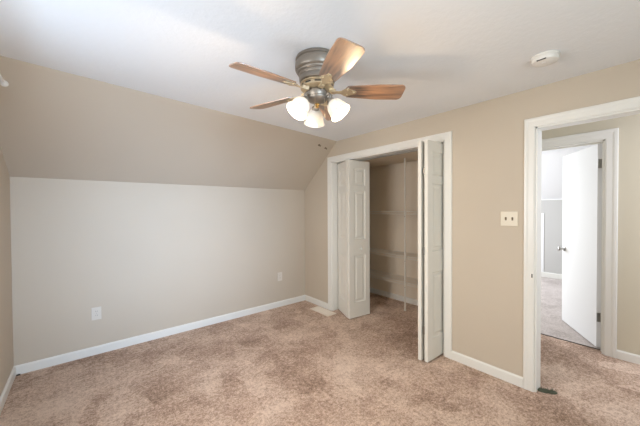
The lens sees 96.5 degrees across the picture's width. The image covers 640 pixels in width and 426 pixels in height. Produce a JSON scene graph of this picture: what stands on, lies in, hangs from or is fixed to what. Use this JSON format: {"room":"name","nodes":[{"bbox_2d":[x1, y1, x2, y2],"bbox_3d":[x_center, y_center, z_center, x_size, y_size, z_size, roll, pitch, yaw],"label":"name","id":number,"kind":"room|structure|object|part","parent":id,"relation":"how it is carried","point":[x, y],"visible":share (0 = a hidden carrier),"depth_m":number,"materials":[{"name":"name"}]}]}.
{"room":"empty bedroom","nodes":[
{"label":"empty bedroom","id":0,"kind":"room"},
{"bbox_2d":[0,147,13,395],"bbox_3d":[-1.182,0.247,0.605,0.120,2.301,4.838,-1,1,-40],"label":"wall","id":1,"kind":"structure","parent":0,"point":[6,312],"depth_m":2.22,"materials":[{"name":"beige paint"}]},
{"bbox_2d":[0,74,8,86],"bbox_3d":[-1.253,-0.726,0.882,0.153,0.060,1.850,-1,1,-40],"label":"curtain rod","id":2,"kind":"object","parent":1,"relation":"attached to","point":[3,82],"visible":1,"depth_m":1.60,"materials":[{"name":"white"}]},
{"bbox_2d":[0,366,15,413],"bbox_3d":[-1.086,1.357,0.617,0.014,0.080,4.718,-1,1,-40],"label":"baseboard","id":3,"kind":"structure","parent":1,"relation":"attached to","point":[6,390],"depth_m":2.16,"materials":[{"name":"white wood"}]},
{"bbox_2d":[10,177,304,365],"bbox_3d":[-1.456,0.506,3.448,3.088,1.705,0.120,-1,1,-40],"label":"wall","id":4,"kind":"structure","parent":0,"point":[154,257],"depth_m":3.00,"materials":[{"name":"beige paint"}]},
{"bbox_2d":[91,306,101,319],"bbox_3d":[-2.171,0.975,2.775,0.076,0.122,0.008,-1,1,-40],"label":"wall outlet","id":5,"kind":"object","parent":4,"relation":"attached to","point":[96,311],"visible":1,"depth_m":2.77,"materials":[{"name":"beige plastic"}]},
{"bbox_2d":[15,295,304,374],"bbox_3d":[-1.409,1.319,3.408,3.088,0.080,0.014,-1,1,-40],"label":"baseboard","id":6,"kind":"structure","parent":4,"relation":"attached to","point":[75,355],"depth_m":3.00,"materials":[{"name":"white wood"}]},
{"bbox_2d":[277,272,281,280],"bbox_3d":[-0.576,0.913,4.101,0.076,0.122,0.008,-1,1,-40],"label":"wall outlet","id":7,"kind":"object","parent":4,"relation":"attached to","point":[279,275],"visible":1,"depth_m":4.09,"materials":[{"name":"beige plastic"}]},
{"bbox_2d":[0,56,336,189],"bbox_3d":[-1.110,-0.630,3.008,3.088,0.616,1.138,-1,1,-40],"label":"ceiling","id":8,"kind":"structure","parent":0,"point":[55,124],"depth_m":2.52,"materials":[{"name":"beige paint"}]},
{"bbox_2d":[0,0,639,153],"bbox_3d":[1.892,-1.002,3.072,8.076,0.108,4.998,-1,1,-40],"label":"ceiling","id":9,"kind":"structure","parent":0,"point":[448,55],"depth_m":1.57,"materials":[{"name":"white paint"}]},
{"bbox_2d":[229,37,405,127],"bbox_3d":[-0.048,-0.731,1.693,0.993,0.387,1.032,-1,1,-40],"label":"ceiling fan","id":10,"kind":"object","parent":9,"relation":"hanging from","point":[317,69],"visible":1,"depth_m":1.63,"materials":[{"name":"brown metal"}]},
{"bbox_3d":[-0.286,-0.725,1.497,0.359,0.006,0.136,-1,15,-39],"label":"blade","id":11,"kind":"part","parent":10,"relation":"part of","materials":[{"name":"brown wood"}]},
{"bbox_3d":[-0.305,-0.731,1.902,0.359,0.006,0.136,0,15,33],"label":"blade","id":12,"kind":"part","parent":10,"relation":"part of","materials":[{"name":"brown wood"}]},
{"bbox_3d":[-0.123,-0.601,1.633,0.134,0.129,0.135,-1,1,-40],"label":"lamp shade","id":13,"kind":"part","parent":10,"relation":"part of","materials":[{"name":"white glass"}]},
{"bbox_3d":[-0.078,-0.673,1.667,0.069,0.078,0.048,-1,1,-40],"label":"lamp arm","id":14,"kind":"part","parent":10,"relation":"part of","materials":[{"name":"grey metal"}]},
{"bbox_3d":[-0.032,-0.605,1.854,0.130,0.129,0.132,-1,1,-40],"label":"lamp shade","id":15,"kind":"part","parent":10,"relation":"part of","materials":[{"name":"white glass"}]},
{"bbox_3d":[0.073,-0.735,2.045,0.136,0.006,0.359,-15,-3,15],"label":"blade","id":16,"kind":"part","parent":10,"relation":"part of","materials":[{"name":"brown wood"}]},
{"bbox_3d":[0.056,-0.674,1.686,0.069,0.078,0.048,0,1,29],"label":"lamp arm","id":17,"kind":"part","parent":10,"relation":"part of","materials":[{"name":"grey metal"}]},
{"bbox_3d":[0.114,-0.603,1.666,0.129,0.129,0.133,-1,1,-40],"label":"lamp shade","id":18,"kind":"part","parent":10,"relation":"part of","materials":[{"name":"white glass"}]},
{"bbox_3d":[0.087,-0.725,1.384,0.136,0.006,0.359,14,-4,-17],"label":"blade","id":19,"kind":"part","parent":10,"relation":"part of","materials":[{"name":"brown wood"}]},
{"bbox_3d":[0.327,-0.732,1.729,0.359,0.006,0.136,0,-13,-3],"label":"blade","id":20,"kind":"part","parent":10,"relation":"part of","materials":[{"name":"brown wood"}]},
{"bbox_2d":[530,50,560,66],"bbox_3d":[1.341,-0.910,1.703,0.144,0.045,0.144,-1,1,-36],"label":"smoke detector","id":21,"kind":"object","parent":9,"relation":"attached to","point":[546,58],"visible":1,"depth_m":1.67,"materials":[{"name":"white plastic"}]},
{"bbox_2d":[0,277,639,425],"bbox_3d":[1.905,1.395,3.107,8.076,0.100,4.998,-1,1,-40],"label":"floor","id":22,"kind":"structure","parent":0,"point":[294,364],"depth_m":2.31,"materials":[{"name":"beige carpet"}]},
{"bbox_2d":[310,306,335,316],"bbox_3d":[0.039,1.340,3.903,0.155,0.009,0.375,-1,1,-40],"label":"floor vent","id":23,"kind":"object","parent":22,"relation":"in","point":[318,309],"visible":1,"depth_m":3.88,"materials":[{"name":"beige metal"}]},
{"bbox_2d":[404,158,405,310],"bbox_3d":[1.160,0.296,3.898,0.022,2.083,0.026,-1,1,-40],"label":"support pole","id":24,"kind":"object","parent":22,"relation":"on","point":[404,158],"visible":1,"depth_m":3.89,"materials":[{"name":"white metal"}]},
{"bbox_2d":[537,387,556,394],"bbox_3d":[1.726,1.348,2.169,0.135,0.022,0.074,0,1,20],"label":"scrap","id":25,"kind":"object","parent":22,"relation":"on","point":[540,389],"visible":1,"depth_m":2.17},
{"bbox_2d":[541,333,600,349],"bbox_3d":[2.525,1.340,3.078,0.022,0.005,0.742,-1,1,-40],"label":"threshold strip","id":26,"kind":"object","parent":22,"relation":"on","point":[541,333],"visible":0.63,"depth_m":2.96,"materials":[{"name":"grey metal"}]},
{"bbox_2d":[364,151,417,167],"bbox_3d":[1.119,-0.776,3.676,0.957,0.065,2.070,-1,1,-40],"label":"wall","id":27,"kind":"structure","parent":0,"point":[412,156],"depth_m":4.00,"materials":[{"name":"beige paint"}]},
{"bbox_2d":[369,161,417,299],"bbox_3d":[1.163,0.190,3.721,1.057,2.301,2.270,-1,1,-40],"label":"wall","id":28,"kind":"structure","parent":0,"point":[386,182],"depth_m":4.41,"materials":[{"name":"beige paint"}]},
{"bbox_2d":[370,287,417,305],"bbox_3d":[1.131,1.301,3.705,0.957,0.080,2.070,-1,1,-40],"label":"baseboard","id":29,"kind":"structure","parent":28,"relation":"attached to","point":[372,290],"depth_m":4.42,"materials":[{"name":"white wood"}]},
{"bbox_2d":[370,269,417,287],"bbox_3d":[1.376,0.967,3.905,0.314,0.050,2.070,-1,1,-40],"label":"wire shelf","id":30,"kind":"object","parent":28,"relation":"attached to","point":[396,280],"visible":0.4,"depth_m":4.19,"materials":[{"name":"beige metal"}]},
{"bbox_2d":[370,248,417,260],"bbox_3d":[1.374,0.607,3.900,0.314,0.050,2.070,-1,1,-40],"label":"wire shelf","id":31,"kind":"object","parent":28,"relation":"attached to","point":[374,250],"visible":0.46,"depth_m":4.17,"materials":[{"name":"beige metal"}]},
{"bbox_2d":[370,211,417,214],"bbox_3d":[1.371,-0.003,3.891,0.314,0.050,2.070,-1,1,-40],"label":"wire shelf","id":32,"kind":"object","parent":28,"relation":"attached to","point":[370,211],"visible":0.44,"depth_m":4.08,"materials":[{"name":"beige metal"}]},
{"bbox_2d":[305,59,639,376],"bbox_3d":[1.284,0.204,2.656,0.120,2.301,4.838,-1,1,-40],"label":"wall","id":33,"kind":"structure","parent":0,"point":[488,136],"depth_m":2.42,"materials":[{"name":"beige paint"}]},
{"bbox_2d":[337,160,369,318],"bbox_3d":[0.398,0.332,3.802,0.341,2.021,0.426,-1,1,-40],"label":"door","id":34,"kind":"structure","parent":33,"relation":"in","point":[353,175],"depth_m":3.67,"materials":[{"name":"white paint"}]},
{"bbox_2d":[337,149,417,164],"bbox_3d":[0.741,-0.667,3.354,0.022,0.018,1.560,-1,1,-40],"label":"trim","id":35,"kind":"structure","parent":33,"relation":"attached to","point":[414,150],"depth_m":3.28,"materials":[{"name":"grey"}]},
{"bbox_2d":[327,131,451,358],"bbox_3d":[0.709,0.294,3.337,0.136,2.108,1.728,-1,1,-40],"label":"trim","id":36,"kind":"structure","parent":33,"relation":"attached to","point":[445,138],"depth_m":2.88,"materials":[{"name":"white wood"}]},
{"bbox_2d":[305,295,522,387],"bbox_3d":[1.277,1.316,2.583,0.014,0.080,4.718,-1,1,-40],"label":"baseboard","id":37,"kind":"structure","parent":33,"relation":"attached to","point":[517,380],"depth_m":2.44,"materials":[{"name":"white wood"}]},
{"bbox_2d":[418,140,443,361],"bbox_3d":[1.056,0.344,2.709,0.377,2.021,0.136,-1,1,-40],"label":"door","id":38,"kind":"structure","parent":33,"relation":"in","point":[430,153],"depth_m":2.61,"materials":[{"name":"white paint"}]},
{"bbox_2d":[501,211,517,225],"bbox_3d":[1.506,0.046,2.278,0.019,0.116,0.120,-1,1,-40],"label":"light switch","id":39,"kind":"object","parent":33,"relation":"attached to","point":[508,218],"visible":1,"depth_m":2.28,"materials":[{"name":"beige plastic"}]},
{"bbox_2d":[523,96,639,391],"bbox_3d":[1.923,0.325,1.878,0.136,2.075,0.952,-1,1,-40],"label":"trim","id":40,"kind":"structure","parent":33,"relation":"attached to","point":[533,127],"depth_m":2.16,"materials":[{"name":"white wood"}]},
{"bbox_2d":[530,272,533,279],"bbox_3d":[1.604,0.475,2.161,0.005,0.060,0.020,-1,1,-40],"label":"strike plate","id":41,"kind":"object","parent":40,"relation":"attached to","point":[531,273],"visible":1,"depth_m":2.16,"materials":[{"name":"white metal"}]},
{"bbox_2d":[541,149,582,198],"bbox_3d":[4.383,-0.634,5.007,1.420,0.726,4.700,-1,1,-40],"label":"ceiling","id":42,"kind":"structure","parent":0,"point":[552,163],"depth_m":5.08,"materials":[{"name":"white paint"}]},
{"bbox_2d":[541,200,601,273],"bbox_3d":[4.889,0.508,5.440,0.120,1.575,4.700,-1,1,-40],"label":"wall","id":43,"kind":"structure","parent":0,"point":[552,209],"depth_m":5.67,"materials":[{"name":"grey paint"}]},
{"bbox_2d":[541,213,543,271],"bbox_3d":[4.305,0.595,6.041,0.009,1.190,0.690,-1,1,-40],"label":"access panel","id":44,"kind":"object","parent":43,"relation":"attached to","point":[542,214],"visible":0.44,"depth_m":5.79,"materials":[{"name":"white wood"}]},
{"bbox_2d":[541,272,561,278],"bbox_3d":[4.922,1.247,5.311,0.014,0.100,4.450,-1,1,-40],"label":"baseboard","id":45,"kind":"structure","parent":43,"relation":"attached to","point":[543,274],"depth_m":5.68,"materials":[{"name":"white wood"}]},
{"bbox_2d":[542,114,639,354],"bbox_3d":[2.329,0.190,3.241,0.120,2.301,4.600,-1,1,-40],"label":"wall","id":46,"kind":"structure","parent":0,"point":[628,271],"depth_m":2.59,"materials":[{"name":"beige paint"}]},
{"bbox_2d":[557,144,601,346],"bbox_3d":[2.906,0.321,3.139,0.168,2.013,0.792,0,1,14],"label":"door","id":47,"kind":"structure","parent":46,"relation":"in","point":[582,169],"depth_m":3.06,"materials":[{"name":"white wood"}]},
{"bbox_3d":[2.939,0.434,3.481,0.068,0.060,0.060,0,1,20],"label":"knob","id":48,"kind":"part","parent":47,"relation":"part of","materials":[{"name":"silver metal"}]},
{"bbox_2d":[542,128,618,357],"bbox_3d":[2.488,0.278,3.037,0.138,2.130,0.948,-1,1,-40],"label":"trim","id":49,"kind":"structure","parent":46,"relation":"attached to","point":[609,137],"depth_m":2.67,"materials":[{"name":"white wood"}]},
{"bbox_2d":[617,350,639,364],"bbox_3d":[3.221,1.312,2.087,0.014,0.080,1.467,-1,1,-40],"label":"baseboard","id":50,"kind":"structure","parent":46,"relation":"attached to","point":[622,355],"depth_m":2.59,"materials":[{"name":"white wood"}]}
]}

